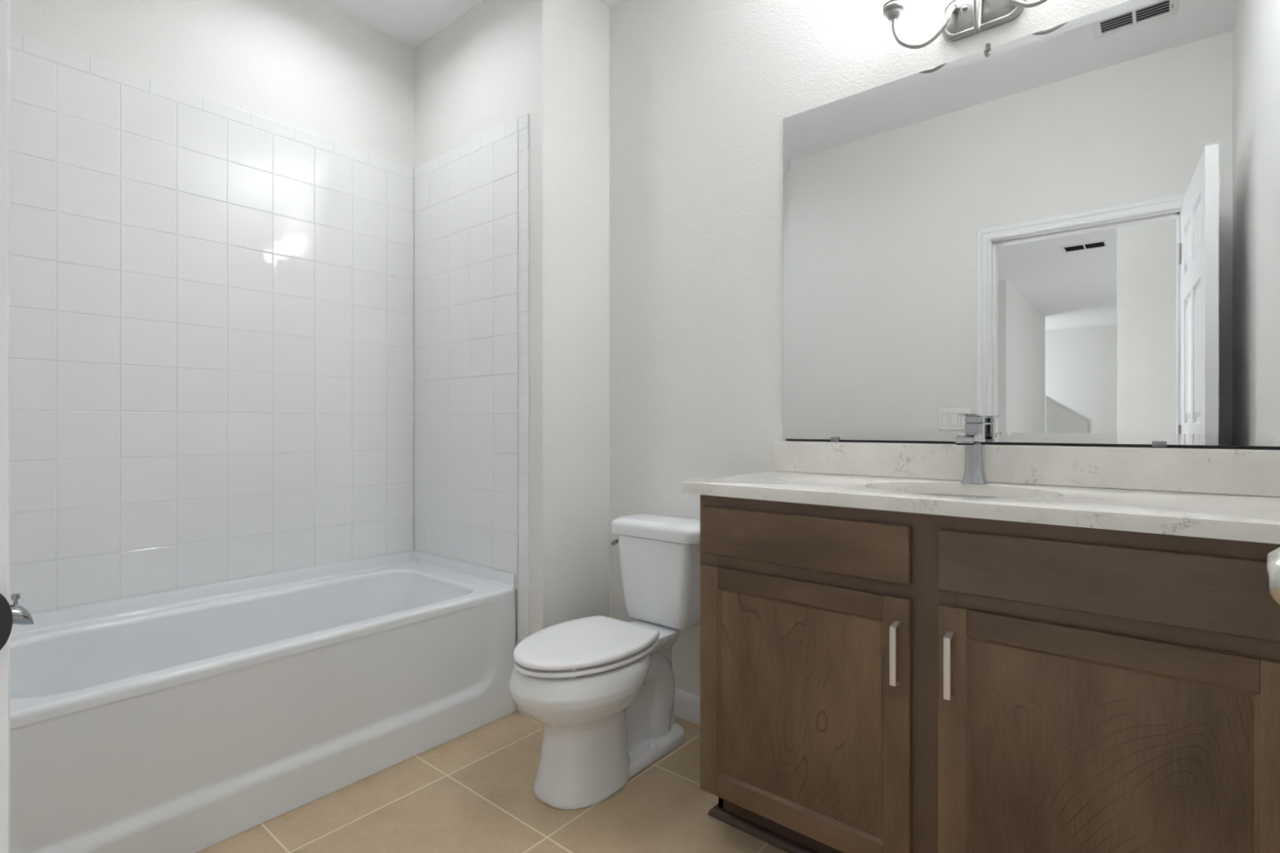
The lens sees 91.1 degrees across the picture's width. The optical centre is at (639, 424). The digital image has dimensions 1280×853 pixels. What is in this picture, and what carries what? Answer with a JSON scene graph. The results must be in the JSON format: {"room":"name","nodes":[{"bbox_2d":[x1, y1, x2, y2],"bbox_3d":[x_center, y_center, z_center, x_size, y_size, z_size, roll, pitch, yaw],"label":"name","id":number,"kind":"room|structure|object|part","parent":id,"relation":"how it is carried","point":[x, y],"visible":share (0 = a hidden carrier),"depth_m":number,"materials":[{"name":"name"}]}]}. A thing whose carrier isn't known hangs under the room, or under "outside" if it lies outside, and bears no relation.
{"room":"bathroom","nodes":[
{"label":"bathroom","id":0,"kind":"room"},
{"bbox_2d":[9,0,414,615],"bbox_3d":[-1.395,-0.305,2.413,0.128,2.740,2.077,0,0,40],"label":"wall","id":1,"kind":"structure","parent":0,"point":[211,202],"depth_m":2.18,"materials":[{"name":"tile"}]},
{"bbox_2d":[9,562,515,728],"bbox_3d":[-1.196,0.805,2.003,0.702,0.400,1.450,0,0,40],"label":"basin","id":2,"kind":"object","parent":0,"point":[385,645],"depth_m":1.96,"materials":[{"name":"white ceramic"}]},
{"bbox_2d":[319,0,622,48],"bbox_3d":[-0.284,-1.700,1.475,3.021,0.050,2.056,0,0,40],"label":"ceiling","id":3,"kind":"structure","parent":0,"point":[411,23],"depth_m":2.56,"materials":[{"name":"white paint"}]},
{"bbox_2d":[195,710,787,852],"bbox_3d":[-0.267,1.095,1.496,3.021,0.060,2.001,0,0,40],"label":"floor","id":4,"kind":"structure","parent":0,"point":[473,791],"depth_m":1.73,"materials":[{"name":"beige tile"}]},
{"bbox_2d":[9,551,515,852],"bbox_3d":[-1.196,0.811,2.003,0.702,0.506,1.450,0,0,40],"label":"bathtub","id":5,"kind":"object","parent":4,"relation":"on","point":[193,720],"visible":1,"depth_m":1.81,"materials":[{"name":"white ceramic"}]},
{"bbox_2d":[508,513,700,810],"bbox_3d":[-0.086,0.696,1.982,0.380,0.738,0.738,0,0,40],"label":"toilet","id":6,"kind":"object","parent":4,"relation":"on","point":[601,689],"visible":0.99,"depth_m":1.85,"materials":[{"name":"white glazed porcelain"},{"name":"white plastic"},{"name":"chrome"}]},
{"bbox_3d":[-0.175,0.671,1.875,0.344,0.012,0.443,0,0,40],"label":"seat","id":7,"kind":"part","parent":6,"relation":"part of","materials":[{"name":"white plastic"}]},
{"bbox_3d":[-0.175,0.646,1.875,0.344,0.021,0.443,0,0,40],"label":"lid","id":8,"kind":"part","parent":6,"relation":"part of","materials":[{"name":"white plastic"}]},
{"bbox_3d":[-0.110,0.875,1.954,0.372,0.380,0.665,0,0,40],"label":"bowl","id":9,"kind":"part","parent":6,"relation":"part of","materials":[{"name":"white ceramic"}]},
{"bbox_3d":[-0.078,0.417,2.258,0.031,0.028,0.054,0,0,40],"label":"flush lever","id":10,"kind":"part","parent":6,"relation":"part of","materials":[{"name":"silver metal"}]},
{"bbox_3d":[0.087,0.355,2.190,0.380,0.057,0.197,0,0,40],"label":"tank lid","id":11,"kind":"part","parent":6,"relation":"part of","materials":[{"name":"white ceramic"}]},
{"bbox_3d":[0.087,0.531,2.190,0.320,0.291,0.179,0,0,40],"label":"tank","id":12,"kind":"part","parent":6,"relation":"part of","materials":[{"name":"white ceramic"}]},
{"bbox_2d":[700,494,1279,852],"bbox_3d":[0.737,0.622,1.456,1.181,0.884,0.537,0,0,40],"label":"vanity cabinet","id":13,"kind":"object","parent":4,"relation":"on","point":[873,681],"visible":0.95,"depth_m":1.22,"materials":[{"name":"brown wood"}]},
{"bbox_3d":[0.769,1.054,1.494,1.180,0.021,0.406,0,0,40],"label":"shoe moulding","id":14,"kind":"part","parent":13,"relation":"part of","materials":[{"name":"brown wood"}]},
{"bbox_3d":[0.361,0.917,1.470,0.414,0.054,0.018,0,0,40],"label":"rail","id":15,"kind":"part","parent":13,"relation":"part of","materials":[{"name":"brown wood"}]},
{"bbox_3d":[0.361,0.388,1.470,0.414,0.052,0.018,0,0,40],"label":"rail","id":16,"kind":"part","parent":13,"relation":"part of","materials":[{"name":"brown wood"}]},
{"bbox_3d":[0.364,0.653,1.473,0.421,0.482,0.010,0,0,40],"label":"panel","id":17,"kind":"part","parent":13,"relation":"part of","materials":[{"name":"brown wood"}]},
{"bbox_3d":[0.363,0.271,1.468,0.515,0.121,0.018,0,0,40],"label":"drawer","id":18,"kind":"part","parent":13,"relation":"part of","materials":[{"name":"brown wood"}]},
{"bbox_3d":[0.379,0.207,1.480,0.450,0.056,0.019,0,0,40],"label":"rail","id":19,"kind":"part","parent":13,"relation":"part of","materials":[{"name":"brown wood"}]},
{"bbox_3d":[0.379,0.347,1.480,0.450,0.085,0.019,0,0,40],"label":"rail","id":20,"kind":"part","parent":13,"relation":"part of","materials":[{"name":"brown wood"}]},
{"bbox_3d":[0.527,0.475,1.300,0.012,0.132,0.030,0,0,40],"label":"handle","id":21,"kind":"part","parent":13,"relation":"part of","materials":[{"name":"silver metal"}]},
{"bbox_3d":[0.607,0.475,1.234,0.012,0.132,0.030,0,0,40],"label":"handle","id":22,"kind":"part","parent":13,"relation":"part of","materials":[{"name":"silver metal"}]},
{"bbox_2d":[681,471,1279,544],"bbox_3d":[0.737,0.164,1.468,1.199,0.030,0.520,0,0,40],"label":"countertop","id":23,"kind":"structure","parent":13,"relation":"on","point":[1252,518],"depth_m":1.28,"materials":[{"name":"stone"}]},
{"bbox_2d":[913,493,999,497],"bbox_3d":[0.738,0.254,1.464,0.435,0.149,0.352,0,0,40],"label":"sink","id":24,"kind":"object","parent":23,"relation":"in","point":[948,495],"visible":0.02,"depth_m":1.61,"materials":[{"name":"stone"}]},
{"bbox_2d":[955,413,988,484],"bbox_3d":[0.830,0.061,1.576,0.053,0.176,0.141,0,0,40],"label":"faucet","id":25,"kind":"object","parent":23,"relation":"on","point":[973,437],"visible":1,"depth_m":1.59,"materials":[{"name":"silver metal"}]},
{"bbox_3d":[0.816,0.035,1.559,0.041,0.029,0.098,0,0,40],"label":"spout","id":26,"kind":"part","parent":25,"relation":"part of","materials":[{"name":"silver metal"}]},
{"bbox_3d":[0.836,-0.016,1.584,0.041,0.023,0.109,0,0,40],"label":"lever handle","id":27,"kind":"part","parent":25,"relation":"part of","materials":[{"name":"silver metal"}]},
{"bbox_3d":[0.802,0.271,1.103,0.517,0.121,0.018,0,0,40],"label":"drawer","id":28,"kind":"part","parent":13,"relation":"part of","materials":[{"name":"brown wood"}]},
{"bbox_3d":[0.805,0.653,1.107,0.417,0.482,0.010,0,0,40],"label":"panel","id":29,"kind":"part","parent":13,"relation":"part of","materials":[{"name":"brown wood"}]},
{"bbox_3d":[0.809,0.207,1.123,0.446,0.056,0.019,0,0,40],"label":"rail","id":30,"kind":"part","parent":13,"relation":"part of","materials":[{"name":"brown wood"}]},
{"bbox_3d":[0.809,0.347,1.123,0.446,0.085,0.019,0,0,40],"label":"rail","id":31,"kind":"part","parent":13,"relation":"part of","materials":[{"name":"brown wood"}]},
{"bbox_3d":[0.802,0.388,1.103,0.410,0.052,0.018,0,0,40],"label":"rail","id":32,"kind":"part","parent":13,"relation":"part of","materials":[{"name":"brown wood"}]},
{"bbox_2d":[413,0,608,716],"bbox_3d":[-0.528,-0.305,2.702,0.852,2.740,0.480,0,0,40],"label":"wall","id":33,"kind":"structure","parent":0,"point":[511,170],"depth_m":2.42,"materials":[{"name":"paint"}]},
{"bbox_2d":[608,0,1263,696],"bbox_3d":[0.659,-0.305,1.950,1.936,2.740,0.120,0,0,40],"label":"wall","id":34,"kind":"structure","parent":0,"point":[701,92],"depth_m":2.22,"materials":[{"name":"paint"}]},
{"bbox_2d":[673,688,700,725],"bbox_3d":[0.169,1.016,2.271,0.771,0.095,0.014,0,0,40],"label":"baseboard","id":35,"kind":"structure","parent":34,"relation":"attached to","point":[686,706],"depth_m":2.26,"materials":[{"name":"white paint"}]},
{"bbox_2d":[877,0,1047,48],"bbox_3d":[0.859,-1.147,1.606,0.546,0.276,0.152,0,0,40],"label":"vanity light","id":36,"kind":"object","parent":34,"relation":"attached to","point":[960,19],"visible":1,"depth_m":1.67,"materials":[{"name":"silver metal"}]},
{"bbox_3d":[0.702,-1.226,1.739,0.134,0.119,0.134,0,0,40],"label":"lamp shade","id":37,"kind":"part","parent":36,"relation":"part of","materials":[{"name":"white glass"}]},
{"bbox_2d":[882,0,904,22],"bbox_3d":[0.702,-1.143,1.739,0.057,0.045,0.057,0,0,40],"label":"socket","id":38,"kind":"object","parent":36,"relation":"attached to","point":[892,10],"depth_m":1.72,"materials":[{"name":"silver metal"}]},
{"bbox_3d":[0.772,-1.073,1.700,0.172,0.107,0.039,0,0,19],"label":"arm","id":39,"kind":"part","parent":36,"relation":"part of","materials":[{"name":"silver metal"}]},
{"bbox_3d":[0.873,-1.068,1.623,0.022,0.118,0.075,0,0,40],"label":"arm","id":40,"kind":"part","parent":36,"relation":"part of","materials":[{"name":"silver metal"}]},
{"bbox_3d":[0.967,-1.074,1.538,0.039,0.107,0.172,0,0,-30],"label":"arm","id":41,"kind":"part","parent":36,"relation":"part of","materials":[{"name":"silver metal"}]},
{"bbox_2d":[773,440,1279,497],"bbox_3d":[0.898,0.101,1.661,1.197,0.096,0.018,0,0,40],"label":"backsplash","id":42,"kind":"structure","parent":34,"relation":"attached to","point":[1212,471],"depth_m":1.54,"materials":[{"name":"stone"}]},
{"bbox_2d":[782,0,1279,449],"bbox_3d":[0.910,-0.474,1.655,1.166,1.052,0.012,0,0,40],"label":"wall mirror","id":43,"kind":"object","parent":34,"relation":"attached to","point":[1067,233],"visible":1,"depth_m":1.56,"materials":[{"name":"clear glass"}]},
{"bbox_2d":[1266,546,1279,608],"bbox_3d":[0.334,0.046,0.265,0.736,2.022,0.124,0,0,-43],"label":"door knob","id":44,"kind":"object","parent":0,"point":[1273,570],"depth_m":0.50,"materials":[{"name":"silver metal"}]},
{"bbox_3d":[-0.904,-0.305,0.735,2.788,2.740,0.125,0,0,40],"label":"wall","id":45,"kind":"structure","parent":0,"visible":0},
{"bbox_2d":[0,0,13,852],"bbox_3d":[-0.246,0.023,0.188,0.878,2.084,0.154,0,0,40],"label":"trim","id":46,"kind":"structure","parent":45,"relation":"attached to","point":[6,613],"depth_m":0.48,"materials":[{"name":"white paint"}]},
{"bbox_3d":[-0.494,0.149,0.465,0.002,0.054,0.043,0,0,40],"label":"strike plate","id":47,"kind":"part","parent":46,"relation":"part of","materials":[{"name":"brown metal"}]},
{"bbox_2d":[9,593,33,625],"bbox_3d":[-1.599,0.463,1.518,0.060,0.083,0.190,0,0,40],"label":"tub spout","id":48,"kind":"object","parent":45,"relation":"attached to","point":[21,615],"visible":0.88,"depth_m":1.56,"materials":[{"name":"silver metal"}]},
{"bbox_3d":[-1.558,0.436,1.568,0.017,0.031,0.017,0,0,40],"label":"diverter knob","id":49,"kind":"part","parent":48,"relation":"part of","materials":[{"name":"silver metal"}]},
{"bbox_3d":[-1.599,0.469,1.518,0.060,0.069,0.190,0,0,40],"label":"spout","id":50,"kind":"part","parent":48,"relation":"part of","materials":[{"name":"silver metal"}]}
]}

